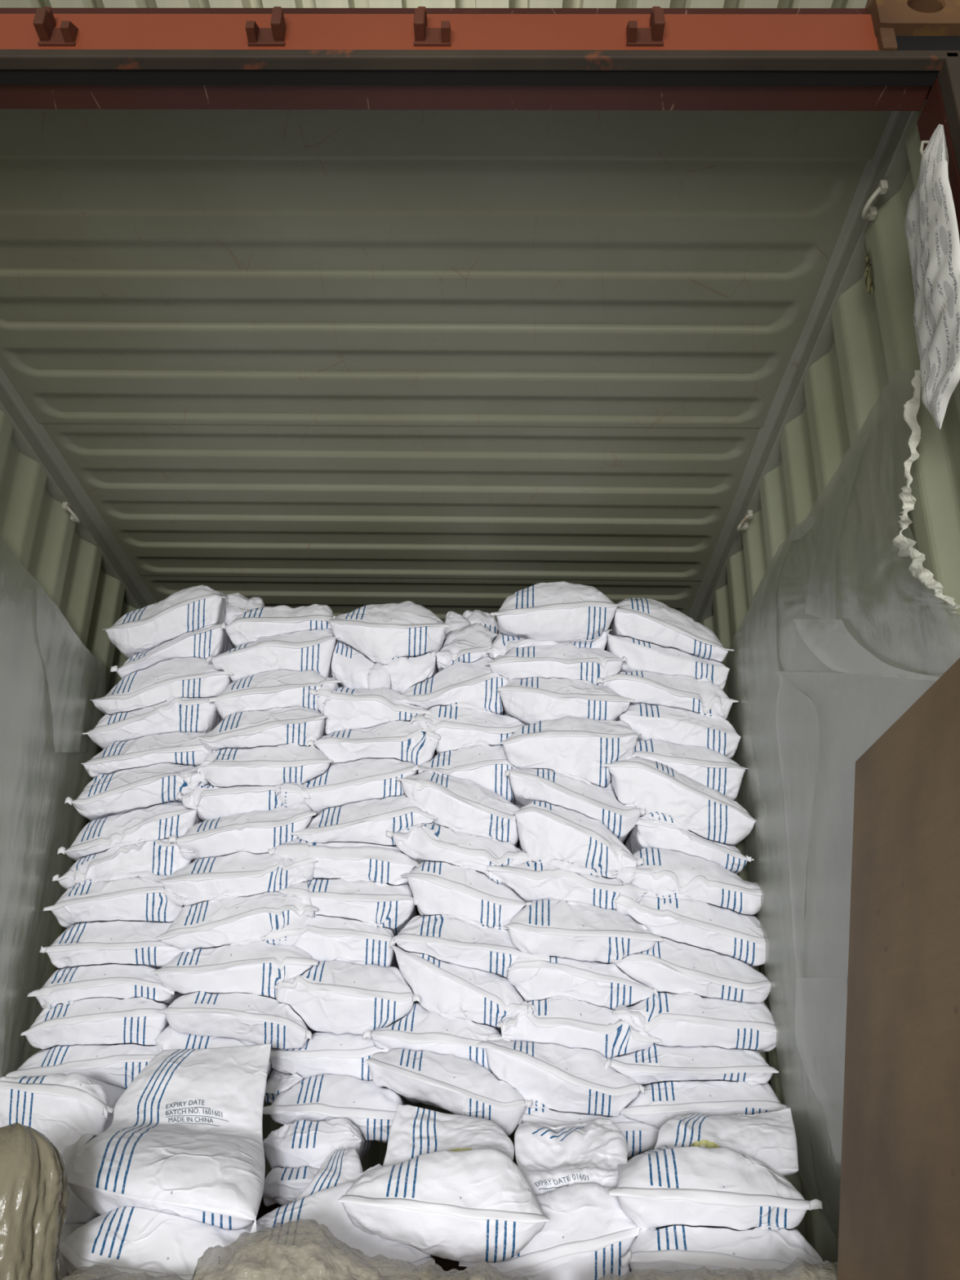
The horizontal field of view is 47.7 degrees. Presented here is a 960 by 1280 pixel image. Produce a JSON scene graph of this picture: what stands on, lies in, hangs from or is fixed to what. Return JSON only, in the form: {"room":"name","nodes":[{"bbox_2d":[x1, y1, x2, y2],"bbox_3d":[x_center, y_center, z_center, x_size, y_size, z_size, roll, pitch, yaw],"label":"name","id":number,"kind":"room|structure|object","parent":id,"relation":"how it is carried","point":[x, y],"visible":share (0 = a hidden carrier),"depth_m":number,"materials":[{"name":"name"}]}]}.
{"room":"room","nodes":[
{"label":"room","id":0,"kind":"room"},
{"bbox_2d":[0,409,137,1056],"bbox_3d":[-1.452,1.081,4.424,0.040,2.372,5.770,1,-24,1],"label":"wall","id":1,"kind":"structure","parent":0,"point":[42,535],"depth_m":3.70,"materials":[{"name":"metal"}]},
{"bbox_2d":[0,533,106,1077],"bbox_3d":[-1.398,0.596,3.164,0.029,1.651,1.175,0,-24,2],"label":"liner","id":2,"kind":"object","parent":1,"relation":"attached to","point":[49,678],"visible":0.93,"depth_m":3.37,"materials":[{"name":"plastic"}]},
{"bbox_2d":[0,366,156,608],"bbox_3d":[-1.421,-0.003,4.911,0.103,0.096,5.860,1,-24,1],"label":"trim","id":3,"kind":"structure","parent":1,"relation":"attached to","point":[29,437],"depth_m":3.73,"materials":[{"name":"paint"}]},
{"bbox_2d":[252,1195,631,1271],"bbox_3d":[-0.277,2.247,3.908,2.450,0.140,5.840,1,-24,1],"label":"floor","id":4,"kind":"structure","parent":0,"point":[446,1264],"depth_m":3.46,"materials":[{"name":"brown wood"}]},
{"bbox_2d":[0,1121,69,1279],"bbox_3d":[-0.910,1.112,2.035,0.274,0.383,0.221,-11,-27,25],"label":"bundle","id":5,"kind":"object","parent":4,"relation":"on","point":[34,1193],"visible":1,"depth_m":2.00,"materials":[{"name":"plastic"}]},
{"bbox_2d":[0,1072,125,1154],"bbox_3d":[-1.136,1.345,3.045,0.362,0.232,0.527,1,-24,1],"label":"sack","id":6,"kind":"object","parent":4,"relation":"on","point":[63,1108],"visible":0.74,"depth_m":2.83,"materials":[{"name":"fabric"}]},
{"bbox_2d":[5,1044,159,1089],"bbox_3d":[-1.156,1.352,3.432,0.478,0.144,0.530,1,-24,1],"label":"sack","id":7,"kind":"object","parent":6,"relation":"on","point":[117,1065],"visible":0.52,"depth_m":3.21,"materials":[{"name":"fabric"}]},
{"bbox_2d":[20,997,169,1049],"bbox_3d":[-1.152,1.247,3.484,0.440,0.153,0.522,1,-24,1],"label":"sack","id":8,"kind":"object","parent":7,"relation":"on","point":[103,1020],"visible":0.9,"depth_m":3.26,"materials":[{"name":"fabric"}]},
{"bbox_2d":[26,964,186,1008],"bbox_3d":[-1.153,1.154,3.544,0.449,0.140,0.524,1,-24,1],"label":"sack","id":9,"kind":"object","parent":8,"relation":"on","point":[119,981],"visible":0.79,"depth_m":3.32,"materials":[{"name":"fabric"}]},
{"bbox_2d":[39,920,193,968],"bbox_3d":[-1.125,1.038,3.603,0.478,0.156,0.528,1,-24,1],"label":"sack","id":10,"kind":"object","parent":9,"relation":"on","point":[116,942],"visible":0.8,"depth_m":3.38,"materials":[{"name":"fabric"}]},
{"bbox_2d":[43,871,186,928],"bbox_3d":[-1.145,0.911,3.676,0.472,0.183,0.542,1,-24,1],"label":"sack","id":11,"kind":"object","parent":10,"relation":"on","point":[140,898],"visible":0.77,"depth_m":3.45,"materials":[{"name":"fabric"}]},
{"bbox_2d":[52,839,193,889],"bbox_3d":[-1.146,0.811,3.740,0.450,0.181,0.530,1,-24,1],"label":"sack","id":12,"kind":"object","parent":11,"relation":"on","point":[158,857],"visible":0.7,"depth_m":3.52,"materials":[{"name":"fabric"}]},
{"bbox_2d":[57,802,202,861],"bbox_3d":[-1.147,0.708,3.785,0.440,0.201,0.530,1,-24,1],"label":"sack","id":13,"kind":"object","parent":12,"relation":"on","point":[161,821],"visible":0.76,"depth_m":3.56,"materials":[{"name":"fabric"}]},
{"bbox_2d":[64,763,213,821],"bbox_3d":[-1.139,0.585,3.833,0.460,0.193,0.527,1,-24,1],"label":"sack","id":14,"kind":"object","parent":13,"relation":"on","point":[123,791],"visible":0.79,"depth_m":3.61,"materials":[{"name":"fabric"}]},
{"bbox_2d":[81,731,215,778],"bbox_3d":[-1.122,0.470,3.917,0.450,0.181,0.526,1,-24,1],"label":"sack","id":15,"kind":"object","parent":14,"relation":"on","point":[180,748],"visible":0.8,"depth_m":3.69,"materials":[{"name":"fabric"}]},
{"bbox_2d":[82,697,222,749],"bbox_3d":[-1.134,0.369,3.987,0.472,0.200,0.528,1,-24,1],"label":"sack","id":16,"kind":"object","parent":15,"relation":"on","point":[179,713],"visible":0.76,"depth_m":3.77,"materials":[{"name":"fabric"}]},
{"bbox_2d":[89,657,233,715],"bbox_3d":[-1.111,0.245,4.041,0.493,0.225,0.525,1,-24,1],"label":"sack","id":17,"kind":"object","parent":16,"relation":"on","point":[190,677],"visible":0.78,"depth_m":3.81,"materials":[{"name":"fabric"}]},
{"bbox_2d":[110,623,235,679],"bbox_3d":[-1.106,0.113,4.121,0.407,0.240,0.533,1,-24,1],"label":"sack","id":18,"kind":"object","parent":17,"relation":"on","point":[206,642],"visible":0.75,"depth_m":3.90,"materials":[{"name":"fabric"}]},
{"bbox_2d":[103,585,227,659],"bbox_3d":[-1.135,-0.014,4.153,0.430,0.312,0.523,1,-24,1],"label":"sack","id":19,"kind":"object","parent":18,"relation":"on","point":[193,608],"visible":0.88,"depth_m":3.92,"materials":[{"name":"plastic"}]},
{"bbox_2d":[59,1206,262,1279],"bbox_3d":[-0.668,1.338,2.376,0.447,0.179,0.305,1,-24,1],"label":"sack","id":20,"kind":"object","parent":4,"relation":"on","point":[129,1239],"visible":0.59,"depth_m":2.29,"materials":[{"name":"fabric"}]},
{"bbox_2d":[66,1044,271,1230],"bbox_3d":[-0.709,1.194,2.647,0.470,0.432,0.560,1,-24,1],"label":"sack","id":21,"kind":"object","parent":20,"relation":"on","point":[184,1138],"visible":0.94,"depth_m":2.53,"materials":[{"name":"plastic"}]},
{"bbox_2d":[262,1166,319,1206],"bbox_3d":[-0.487,1.536,3.066,0.173,0.107,0.520,1,-24,1],"label":"sack","id":22,"kind":"object","parent":4,"relation":"on","point":[282,1186],"visible":0.57,"depth_m":2.84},
{"bbox_2d":[262,1118,373,1168],"bbox_3d":[-0.455,1.479,3.158,0.270,0.164,0.518,1,-24,1],"label":"sack","id":23,"kind":"object","parent":22,"relation":"on","point":[302,1143],"visible":0.74,"depth_m":2.94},
{"bbox_2d":[262,1074,406,1142],"bbox_3d":[-0.413,1.433,3.316,0.431,0.182,0.529,1,-24,1],"label":"sack","id":24,"kind":"object","parent":23,"relation":"on","point":[371,1108],"visible":0.72,"depth_m":3.11,"materials":[{"name":"fabric"}]},
{"bbox_2d":[264,1069,302,1103],"bbox_3d":[-0.578,1.416,3.410,0.115,0.117,0.518,1,-24,1],"label":"sack","id":25,"kind":"object","parent":24,"relation":"on","point":[278,1082],"visible":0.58,"depth_m":3.20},
{"bbox_2d":[154,1025,274,1082],"bbox_3d":[-0.791,1.324,3.434,0.354,0.184,0.523,1,-24,1],"label":"sack","id":26,"kind":"object","parent":25,"relation":"on","point":[169,1038],"visible":0.37,"depth_m":3.23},
{"bbox_2d":[155,991,319,1048],"bbox_3d":[-0.725,1.221,3.440,0.468,0.160,0.527,1,-24,1],"label":"sack","id":27,"kind":"object","parent":26,"relation":"on","point":[256,1019],"visible":0.95,"depth_m":3.22,"materials":[{"name":"fabric"}]},
{"bbox_2d":[150,939,318,1003],"bbox_3d":[-0.740,1.098,3.513,0.511,0.187,0.532,1,-24,1],"label":"sack","id":28,"kind":"object","parent":27,"relation":"on","point":[255,967],"visible":0.88,"depth_m":3.29,"materials":[{"name":"fabric"}]},
{"bbox_2d":[155,881,318,951],"bbox_3d":[-0.752,0.947,3.597,0.501,0.250,0.526,1,-24,1],"label":"sack","id":29,"kind":"object","parent":28,"relation":"on","point":[209,924],"visible":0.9,"depth_m":3.37,"materials":[{"name":"fabric"}]},
{"bbox_2d":[154,840,317,906],"bbox_3d":[-0.765,0.823,3.665,0.525,0.233,0.525,1,-24,1],"label":"sack","id":30,"kind":"object","parent":29,"relation":"on","point":[241,873],"visible":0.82,"depth_m":3.44,"materials":[{"name":"fabric"}]},
{"bbox_2d":[168,803,316,861],"bbox_3d":[-0.768,0.707,3.735,0.474,0.195,0.531,1,-24,1],"label":"sack","id":31,"kind":"object","parent":30,"relation":"on","point":[254,833],"visible":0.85,"depth_m":3.51,"materials":[{"name":"fabric"}]},
{"bbox_2d":[176,781,310,821],"bbox_3d":[-0.773,0.619,3.805,0.458,0.138,0.534,1,-24,1],"label":"sack","id":32,"kind":"object","parent":31,"relation":"on","point":[211,802],"visible":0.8,"depth_m":3.58,"materials":[{"name":"fabric"}]},
{"bbox_2d":[194,742,332,787],"bbox_3d":[-0.717,0.504,3.834,0.458,0.160,0.528,1,-24,1],"label":"sack","id":33,"kind":"object","parent":32,"relation":"on","point":[291,762],"visible":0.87,"depth_m":3.60,"materials":[{"name":"fabric"}]},
{"bbox_2d":[196,706,326,751],"bbox_3d":[-0.735,0.384,3.896,0.430,0.162,0.527,1,-24,1],"label":"sack","id":34,"kind":"object","parent":33,"relation":"on","point":[275,726],"visible":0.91,"depth_m":3.67,"materials":[{"name":"fabric"}]},
{"bbox_2d":[208,670,342,724],"bbox_3d":[-0.705,0.273,3.971,0.457,0.191,0.531,1,-24,1],"label":"sack","id":35,"kind":"object","parent":34,"relation":"on","point":[265,691],"visible":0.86,"depth_m":3.75,"materials":[{"name":"fabric"}]},
{"bbox_2d":[205,628,340,682],"bbox_3d":[-0.729,0.132,4.051,0.470,0.201,0.529,1,-24,1],"label":"sack","id":36,"kind":"object","parent":35,"relation":"on","point":[310,650],"visible":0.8,"depth_m":3.83,"materials":[{"name":"fabric"}]},
{"bbox_2d":[219,604,335,647],"bbox_3d":[-0.719,0.025,4.122,0.418,0.186,0.524,1,-24,1],"label":"sack","id":37,"kind":"object","parent":36,"relation":"on","point":[252,625],"visible":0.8,"depth_m":3.90,"materials":[{"name":"plastic"}]},
{"bbox_2d":[269,1032,389,1080],"bbox_3d":[-0.464,1.329,3.432,0.395,0.173,0.524,1,-24,1],"label":"sack","id":38,"kind":"object","parent":24,"relation":"on","point":[326,1053],"visible":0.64,"depth_m":3.21,"materials":[{"name":"fabric"}]},
{"bbox_2d":[273,960,420,1034],"bbox_3d":[-0.398,1.163,3.474,0.447,0.217,0.526,1,-24,1],"label":"sack","id":39,"kind":"object","parent":38,"relation":"on","point":[335,997],"visible":0.95,"depth_m":3.25,"materials":[{"name":"fabric"}]},
{"bbox_2d":[259,915,399,968],"bbox_3d":[-0.468,1.031,3.581,0.424,0.181,0.536,1,-24,1],"label":"sack","id":40,"kind":"object","parent":39,"relation":"on","point":[324,938],"visible":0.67,"depth_m":3.36,"materials":[{"name":"fabric"}]},
{"bbox_2d":[279,875,417,943],"bbox_3d":[-0.410,0.914,3.639,0.444,0.171,0.527,1,-24,1],"label":"sack","id":41,"kind":"object","parent":40,"relation":"on","point":[388,906],"visible":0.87,"depth_m":3.41,"materials":[{"name":"fabric"}]},
{"bbox_2d":[267,838,420,885],"bbox_3d":[-0.432,0.789,3.700,0.492,0.174,0.530,1,-24,1],"label":"sack","id":42,"kind":"object","parent":41,"relation":"on","point":[335,860],"visible":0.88,"depth_m":3.47,"materials":[{"name":"fabric"}]},
{"bbox_2d":[290,794,437,846],"bbox_3d":[-0.371,0.668,3.744,0.473,0.178,0.523,1,-24,1],"label":"sack","id":43,"kind":"object","parent":42,"relation":"on","point":[367,821],"visible":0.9,"depth_m":3.51,"materials":[{"name":"fabric"}]},
{"bbox_2d":[274,758,421,817],"bbox_3d":[-0.443,0.565,3.817,0.496,0.193,0.535,1,-24,1],"label":"sack","id":44,"kind":"object","parent":43,"relation":"on","point":[366,779],"visible":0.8,"depth_m":3.59,"materials":[{"name":"fabric"}]},
{"bbox_2d":[306,714,440,773],"bbox_3d":[-0.355,0.428,3.895,0.452,0.189,0.530,1,-24,1],"label":"sack","id":45,"kind":"object","parent":44,"relation":"on","point":[401,740],"visible":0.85,"depth_m":3.67,"materials":[{"name":"fabric"}]},
{"bbox_2d":[309,677,431,735],"bbox_3d":[-0.378,0.312,3.963,0.430,0.214,0.528,1,-24,1],"label":"sack","id":46,"kind":"object","parent":45,"relation":"on","point":[344,708],"visible":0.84,"depth_m":3.73,"materials":[{"name":"fabric"}]},
{"bbox_2d":[368,653,436,693],"bbox_3d":[-0.272,0.201,4.031,0.236,0.168,0.533,1,-24,1],"label":"sack","id":47,"kind":"object","parent":46,"relation":"on","point":[405,673],"visible":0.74,"depth_m":3.81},
{"bbox_2d":[331,640,391,689],"bbox_3d":[-0.418,0.164,4.064,0.221,0.239,0.530,1,-24,1],"label":"sack","id":48,"kind":"object","parent":47,"relation":"on","point":[349,665],"visible":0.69,"depth_m":3.83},
{"bbox_2d":[324,600,449,673],"bbox_3d":[-0.324,0.046,4.051,0.446,0.273,0.529,1,-24,1],"label":"sack","id":49,"kind":"object","parent":48,"relation":"on","point":[381,633],"visible":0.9,"depth_m":3.83,"materials":[{"name":"fabric"}]},
{"bbox_2d":[364,1048,532,1135],"bbox_3d":[-0.090,1.377,3.299,0.480,0.227,0.529,1,-24,1],"label":"sack","id":50,"kind":"object","parent":24,"relation":"on","point":[453,1084],"visible":0.95,"depth_m":3.09,"materials":[{"name":"fabric"}]},
{"bbox_2d":[362,1002,510,1073],"bbox_3d":[-0.124,1.262,3.417,0.436,0.206,0.529,1,-24,1],"label":"sack","id":51,"kind":"object","parent":50,"relation":"on","point":[420,1029],"visible":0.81,"depth_m":3.20,"materials":[{"name":"fabric"}]},
{"bbox_2d":[391,945,535,1034],"bbox_3d":[-0.048,1.135,3.484,0.448,0.247,0.532,1,-24,1],"label":"sack","id":52,"kind":"object","parent":51,"relation":"on","point":[485,997],"visible":0.93,"depth_m":3.26,"materials":[{"name":"fabric"}]},
{"bbox_2d":[388,914,550,985],"bbox_3d":[-0.024,1.031,3.523,0.505,0.215,0.534,1,-24,1],"label":"sack","id":53,"kind":"object","parent":52,"relation":"on","point":[446,939],"visible":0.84,"depth_m":3.31,"materials":[{"name":"fabric"}]},
{"bbox_2d":[400,861,532,929],"bbox_3d":[-0.040,0.889,3.615,0.415,0.218,0.522,1,-24,1],"label":"sack","id":54,"kind":"object","parent":53,"relation":"on","point":[439,888],"visible":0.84,"depth_m":3.39,"materials":[{"name":"fabric"}]},
{"bbox_2d":[386,822,531,884],"bbox_3d":[-0.067,0.772,3.680,0.468,0.204,0.523,1,-24,1],"label":"sack","id":55,"kind":"object","parent":54,"relation":"on","point":[432,842],"visible":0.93,"depth_m":3.47,"materials":[{"name":"fabric"}]},
{"bbox_2d":[395,770,519,847],"bbox_3d":[-0.070,0.625,3.745,0.410,0.251,0.530,1,-24,1],"label":"sack","id":56,"kind":"object","parent":55,"relation":"on","point":[456,803],"visible":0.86,"depth_m":3.52,"materials":[{"name":"fabric"}]},
{"bbox_2d":[411,741,517,804],"bbox_3d":[-0.026,0.525,3.838,0.398,0.204,0.529,1,-24,1],"label":"sack","id":57,"kind":"object","parent":56,"relation":"on","point":[484,765],"visible":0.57,"depth_m":3.61,"materials":[{"name":"fabric"}]},
{"bbox_2d":[410,702,525,754],"bbox_3d":[-0.017,0.391,3.919,0.432,0.176,0.524,1,-24,1],"label":"sack","id":58,"kind":"object","parent":57,"relation":"on","point":[457,726],"visible":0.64,"depth_m":3.69,"materials":[{"name":"fabric"}]},
{"bbox_2d":[395,657,510,715],"bbox_3d":[-0.073,0.235,3.997,0.424,0.224,0.529,1,-24,1],"label":"sack","id":59,"kind":"object","parent":58,"relation":"on","point":[474,683],"visible":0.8,"depth_m":3.76,"materials":[{"name":"fabric"}]},
{"bbox_2d":[58,1218,528,1279],"bbox_3d":[-0.349,1.204,2.040,0.988,0.206,0.332,1,-24,1],"label":"sack","id":60,"kind":"object","parent":4,"relation":"on","point":[300,1249],"visible":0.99,"depth_m":1.99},
{"bbox_2d":[252,1147,435,1266],"bbox_3d":[-0.334,1.368,2.565,0.476,0.301,0.369,1,-24,1],"label":"sack","id":61,"kind":"object","parent":4,"relation":"on","point":[339,1171],"visible":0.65,"depth_m":2.48,"materials":[{"name":"fabric"}]},
{"bbox_2d":[337,1103,551,1262],"bbox_3d":[-0.067,1.286,2.603,0.487,0.323,0.507,1,-24,1],"label":"sack","id":62,"kind":"object","parent":61,"relation":"on","point":[446,1186],"visible":0.99,"depth_m":2.40,"materials":[{"name":"fabric"}]},
{"bbox_2d":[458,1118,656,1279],"bbox_3d":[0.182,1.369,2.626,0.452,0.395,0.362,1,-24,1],"label":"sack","id":63,"kind":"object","parent":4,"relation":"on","point":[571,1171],"visible":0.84,"depth_m":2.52,"materials":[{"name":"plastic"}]},
{"bbox_2d":[518,1100,659,1158],"bbox_3d":[0.317,1.483,3.291,0.423,0.147,0.524,1,-24,1],"label":"sack","id":64,"kind":"object","parent":4,"relation":"on","point":[641,1137],"visible":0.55,"depth_m":3.07,"materials":[{"name":"fabric"}]},
{"bbox_2d":[477,1032,644,1116],"bbox_3d":[0.230,1.339,3.332,0.485,0.223,0.527,1,-24,1],"label":"sack","id":65,"kind":"object","parent":64,"relation":"on","point":[562,1078],"visible":0.91,"depth_m":3.11,"materials":[{"name":"fabric"}]},
{"bbox_2d":[496,995,661,1058],"bbox_3d":[0.290,1.239,3.411,0.488,0.186,0.530,1,-24,1],"label":"sack","id":66,"kind":"object","parent":65,"relation":"on","point":[567,1023],"visible":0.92,"depth_m":3.19,"materials":[{"name":"fabric"}]},
{"bbox_2d":[506,955,657,1009],"bbox_3d":[0.304,1.115,3.479,0.460,0.184,0.530,1,-24,1],"label":"sack","id":67,"kind":"object","parent":66,"relation":"on","point":[596,984],"visible":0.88,"depth_m":3.26,"materials":[{"name":"fabric"}]},
{"bbox_2d":[503,899,663,964],"bbox_3d":[0.319,0.972,3.511,0.495,0.191,0.529,1,-24,1],"label":"sack","id":68,"kind":"object","parent":67,"relation":"on","point":[558,928],"visible":0.94,"depth_m":3.29,"materials":[{"name":"fabric"}]},
{"bbox_2d":[486,850,647,915],"bbox_3d":[0.267,0.848,3.615,0.515,0.204,0.529,1,-24,1],"label":"sack","id":69,"kind":"object","parent":68,"relation":"on","point":[532,881],"visible":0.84,"depth_m":3.39,"materials":[{"name":"fabric"}]},
{"bbox_2d":[512,800,644,884],"bbox_3d":[0.318,0.726,3.649,0.423,0.267,0.533,1,-24,1],"label":"sack","id":70,"kind":"object","parent":69,"relation":"on","point":[545,830],"visible":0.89,"depth_m":3.43,"materials":[{"name":"fabric"}]},
{"bbox_2d":[505,768,645,843],"bbox_3d":[0.304,0.605,3.720,0.465,0.242,0.533,1,-24,1],"label":"sack","id":71,"kind":"object","parent":70,"relation":"on","point":[592,801],"visible":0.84,"depth_m":3.51,"materials":[{"name":"fabric"}]},
{"bbox_2d":[499,715,641,787],"bbox_3d":[0.294,0.447,3.783,0.482,0.241,0.529,1,-24,1],"label":"sack","id":72,"kind":"object","parent":71,"relation":"on","point":[580,747],"visible":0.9,"depth_m":3.57,"materials":[{"name":"fabric"}]},
{"bbox_2d":[497,677,635,724],"bbox_3d":[0.293,0.297,3.901,0.467,0.182,0.525,1,-24,1],"label":"sack","id":73,"kind":"object","parent":72,"relation":"on","point":[531,700],"visible":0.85,"depth_m":3.68,"materials":[{"name":"fabric"}]},
{"bbox_2d":[484,642,626,686],"bbox_3d":[0.257,0.168,3.976,0.507,0.174,0.539,1,-24,1],"label":"sack","id":74,"kind":"object","parent":73,"relation":"on","point":[561,660],"visible":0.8,"depth_m":3.75,"materials":[{"name":"fabric"}]},
{"bbox_2d":[486,629,612,658],"bbox_3d":[0.242,0.108,4.049,0.455,0.134,0.532,1,-24,1],"label":"sack","id":75,"kind":"object","parent":74,"relation":"on","point":[502,643],"visible":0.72,"depth_m":3.83,"materials":[{"name":"fabric"}]},
{"bbox_2d":[490,581,619,639],"bbox_3d":[0.266,-0.026,4.034,0.452,0.264,0.525,1,-24,1],"label":"sack","id":76,"kind":"object","parent":75,"relation":"on","point":[561,610],"visible":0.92,"depth_m":3.81,"materials":[{"name":"plastic"}]},
{"bbox_2d":[620,1080,786,1128],"bbox_3d":[0.642,1.414,3.299,0.486,0.133,0.528,1,-24,1],"label":"sack","id":77,"kind":"object","parent":64,"relation":"on","point":[661,1102],"visible":0.67,"depth_m":3.08,"materials":[{"name":"fabric"}]},
{"bbox_2d":[604,1044,778,1086],"bbox_3d":[0.613,1.326,3.359,0.503,0.135,0.529,1,-24,1],"label":"sack","id":78,"kind":"object","parent":77,"relation":"on","point":[655,1064],"visible":0.87,"depth_m":3.14,"materials":[{"name":"fabric"}]},
{"bbox_2d":[612,991,777,1053],"bbox_3d":[0.660,1.212,3.423,0.534,0.178,0.524,1,-24,1],"label":"sack","id":79,"kind":"object","parent":78,"relation":"on","point":[689,1020],"visible":0.87,"depth_m":3.19,"materials":[{"name":"fabric"}]},
{"bbox_2d":[609,937,771,1003],"bbox_3d":[0.649,1.073,3.487,0.511,0.212,0.525,1,-24,1],"label":"sack","id":80,"kind":"object","parent":79,"relation":"on","point":[671,966],"visible":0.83,"depth_m":3.26,"materials":[{"name":"fabric"}]},
{"bbox_2d":[614,882,765,967],"bbox_3d":[0.667,0.959,3.556,0.530,0.256,0.537,1,-24,1],"label":"sack","id":81,"kind":"object","parent":80,"relation":"on","point":[699,924],"visible":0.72,"depth_m":3.34,"materials":[{"name":"fabric"}]},
{"bbox_2d":[610,847,761,915],"bbox_3d":[0.674,0.840,3.616,0.532,0.213,0.526,1,-24,1],"label":"sack","id":82,"kind":"object","parent":81,"relation":"on","point":[664,872],"visible":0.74,"depth_m":3.39,"materials":[{"name":"fabric"}]},
{"bbox_2d":[624,811,754,874],"bbox_3d":[0.687,0.735,3.696,0.370,0.188,0.528,1,-24,1],"label":"sack","id":83,"kind":"object","parent":82,"relation":"on","point":[646,833],"visible":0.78,"depth_m":3.48,"materials":[{"name":"fabric"}]},
{"bbox_2d":[604,756,755,846],"bbox_3d":[0.648,0.590,3.723,0.483,0.308,0.527,1,-24,1],"label":"sack","id":84,"kind":"object","parent":83,"relation":"on","point":[707,813],"visible":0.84,"depth_m":3.50,"materials":[{"name":"fabric"}]},
{"bbox_2d":[610,738,747,799],"bbox_3d":[0.652,0.508,3.809,0.490,0.203,0.544,1,-24,1],"label":"sack","id":85,"kind":"object","parent":84,"relation":"on","point":[710,768],"visible":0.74,"depth_m":3.58,"materials":[{"name":"fabric"}]},
{"bbox_2d":[618,703,741,759],"bbox_3d":[0.680,0.389,3.891,0.406,0.203,0.521,1,-24,1],"label":"sack","id":86,"kind":"object","parent":85,"relation":"on","point":[678,726],"visible":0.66,"depth_m":3.67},
{"bbox_2d":[596,671,738,719],"bbox_3d":[0.644,0.271,3.943,0.481,0.181,0.526,1,-24,1],"label":"sack","id":87,"kind":"object","parent":86,"relation":"on","point":[688,693],"visible":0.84,"depth_m":3.73,"materials":[{"name":"fabric"}]},
{"bbox_2d":[606,632,729,689],"bbox_3d":[0.660,0.159,4.007,0.423,0.210,0.522,1,-24,1],"label":"sack","id":88,"kind":"object","parent":87,"relation":"on","point":[641,655],"visible":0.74,"depth_m":3.78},
{"bbox_2d":[609,597,733,662],"bbox_3d":[0.675,0.034,4.036,0.419,0.266,0.527,1,-24,1],"label":"sack","id":89,"kind":"object","parent":88,"relation":"on","point":[649,620],"visible":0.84,"depth_m":3.81,"materials":[{"name":"plastic"}]},
{"bbox_2d":[597,1257,837,1279],"bbox_3d":[0.464,1.230,2.008,0.568,0.159,0.258,1,-24,1],"label":"sack","id":90,"kind":"object","parent":4,"relation":"on","point":[799,1268],"visible":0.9,"depth_m":2.00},
{"bbox_2d":[620,1225,822,1271],"bbox_3d":[0.555,1.472,2.599,0.488,0.175,0.522,1,-24,1],"label":"sack","id":91,"kind":"object","parent":4,"relation":"on","point":[668,1248],"visible":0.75,"depth_m":2.40,"materials":[{"name":"plastic"}]},
{"bbox_2d":[836,657,959,1279],"bbox_3d":[0.715,0.470,1.431,0.194,1.127,1.512,1,-24,1],"label":"plywood board","id":92,"kind":"object","parent":4,"relation":"on","point":[900,1208],"visible":1,"depth_m":1.83,"materials":[{"name":"wood"}]},
{"bbox_2d":[0,109,892,650],"bbox_3d":[-0.237,-0.015,4.910,2.370,0.027,5.874,1,-24,1],"label":"ceiling","id":93,"kind":"structure","parent":0,"point":[442,362],"depth_m":3.00,"materials":[{"name":"paint"}]},
{"bbox_2d":[622,102,959,1262],"bbox_3d":[0.938,1.107,4.389,0.040,2.372,5.839,1,-24,1],"label":"wall","id":94,"kind":"structure","parent":0,"point":[874,335],"depth_m":2.65,"materials":[{"name":"metal"}]},
{"bbox_2d":[0,13,879,50],"bbox_3d":[-0.357,-1.178,2.118,2.300,0.122,0.004,1,-24,1],"label":"metal beam","id":95,"kind":"structure","parent":94,"relation":"attached to","point":[753,32],"depth_m":2.12,"materials":[{"name":"metal"}]},
{"bbox_2d":[0,8,932,111],"bbox_3d":[-0.281,-1.163,2.176,2.450,0.160,0.104,1,-24,1],"label":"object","id":96,"kind":"structure","parent":94,"relation":"attached to","point":[367,97],"depth_m":2.16,"materials":[{"name":"red paint"}]},
{"bbox_2d":[0,69,938,86],"bbox_3d":[-0.312,-1.114,2.123,2.390,0.040,0.036,1,-24,1],"label":"trim","id":97,"kind":"structure","parent":94,"relation":"attached to","point":[7,77],"depth_m":2.11,"materials":[{"name":"metal"}]},
{"bbox_2d":[0,48,959,71],"bbox_3d":[-0.298,-1.115,2.088,2.420,0.023,0.030,1,-24,1],"label":"trim","id":98,"kind":"structure","parent":94,"relation":"attached to","point":[10,59],"depth_m":2.07,"materials":[{"name":"metal"}]},
{"bbox_2d":[688,99,926,624],"bbox_3d":[0.945,0.021,4.872,0.103,0.096,5.860,1,-24,1],"label":"trim","id":99,"kind":"structure","parent":94,"relation":"attached to","point":[890,162],"depth_m":2.96,"materials":[{"name":"paint"}]},
{"bbox_2d":[725,370,959,1238],"bbox_3d":[0.870,0.491,2.745,0.047,1.837,1.939,0,-24,2],"label":"liner","id":100,"kind":"object","parent":94,"relation":"attached to","point":[846,628],"visible":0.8,"depth_m":2.71,"materials":[{"name":"plastic"}]},
{"bbox_2d":[864,0,959,36],"bbox_3d":[0.857,-1.196,2.163,0.185,0.120,0.160,1,-24,1],"label":"corner casting","id":101,"kind":"object","parent":94,"relation":"attached to","point":[906,17],"visible":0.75,"depth_m":2.08,"materials":[{"name":"metal"}]},
{"bbox_2d":[904,124,959,429],"bbox_3d":[0.830,-0.675,1.985,0.048,0.559,0.247,3,-24,-5],"label":"pouch","id":102,"kind":"object","parent":94,"relation":"hanging from","point":[931,224],"visible":1,"depth_m":1.96,"materials":[{"name":"plastic"}]},
{"label":"outside","id":103,"kind":"structure","parent":0,"visible":0},
{"bbox_2d":[0,0,866,8],"bbox_3d":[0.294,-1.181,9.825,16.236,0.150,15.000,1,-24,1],"label":"wall","id":104,"kind":"structure","parent":103,"point":[3,3],"depth_m":5.33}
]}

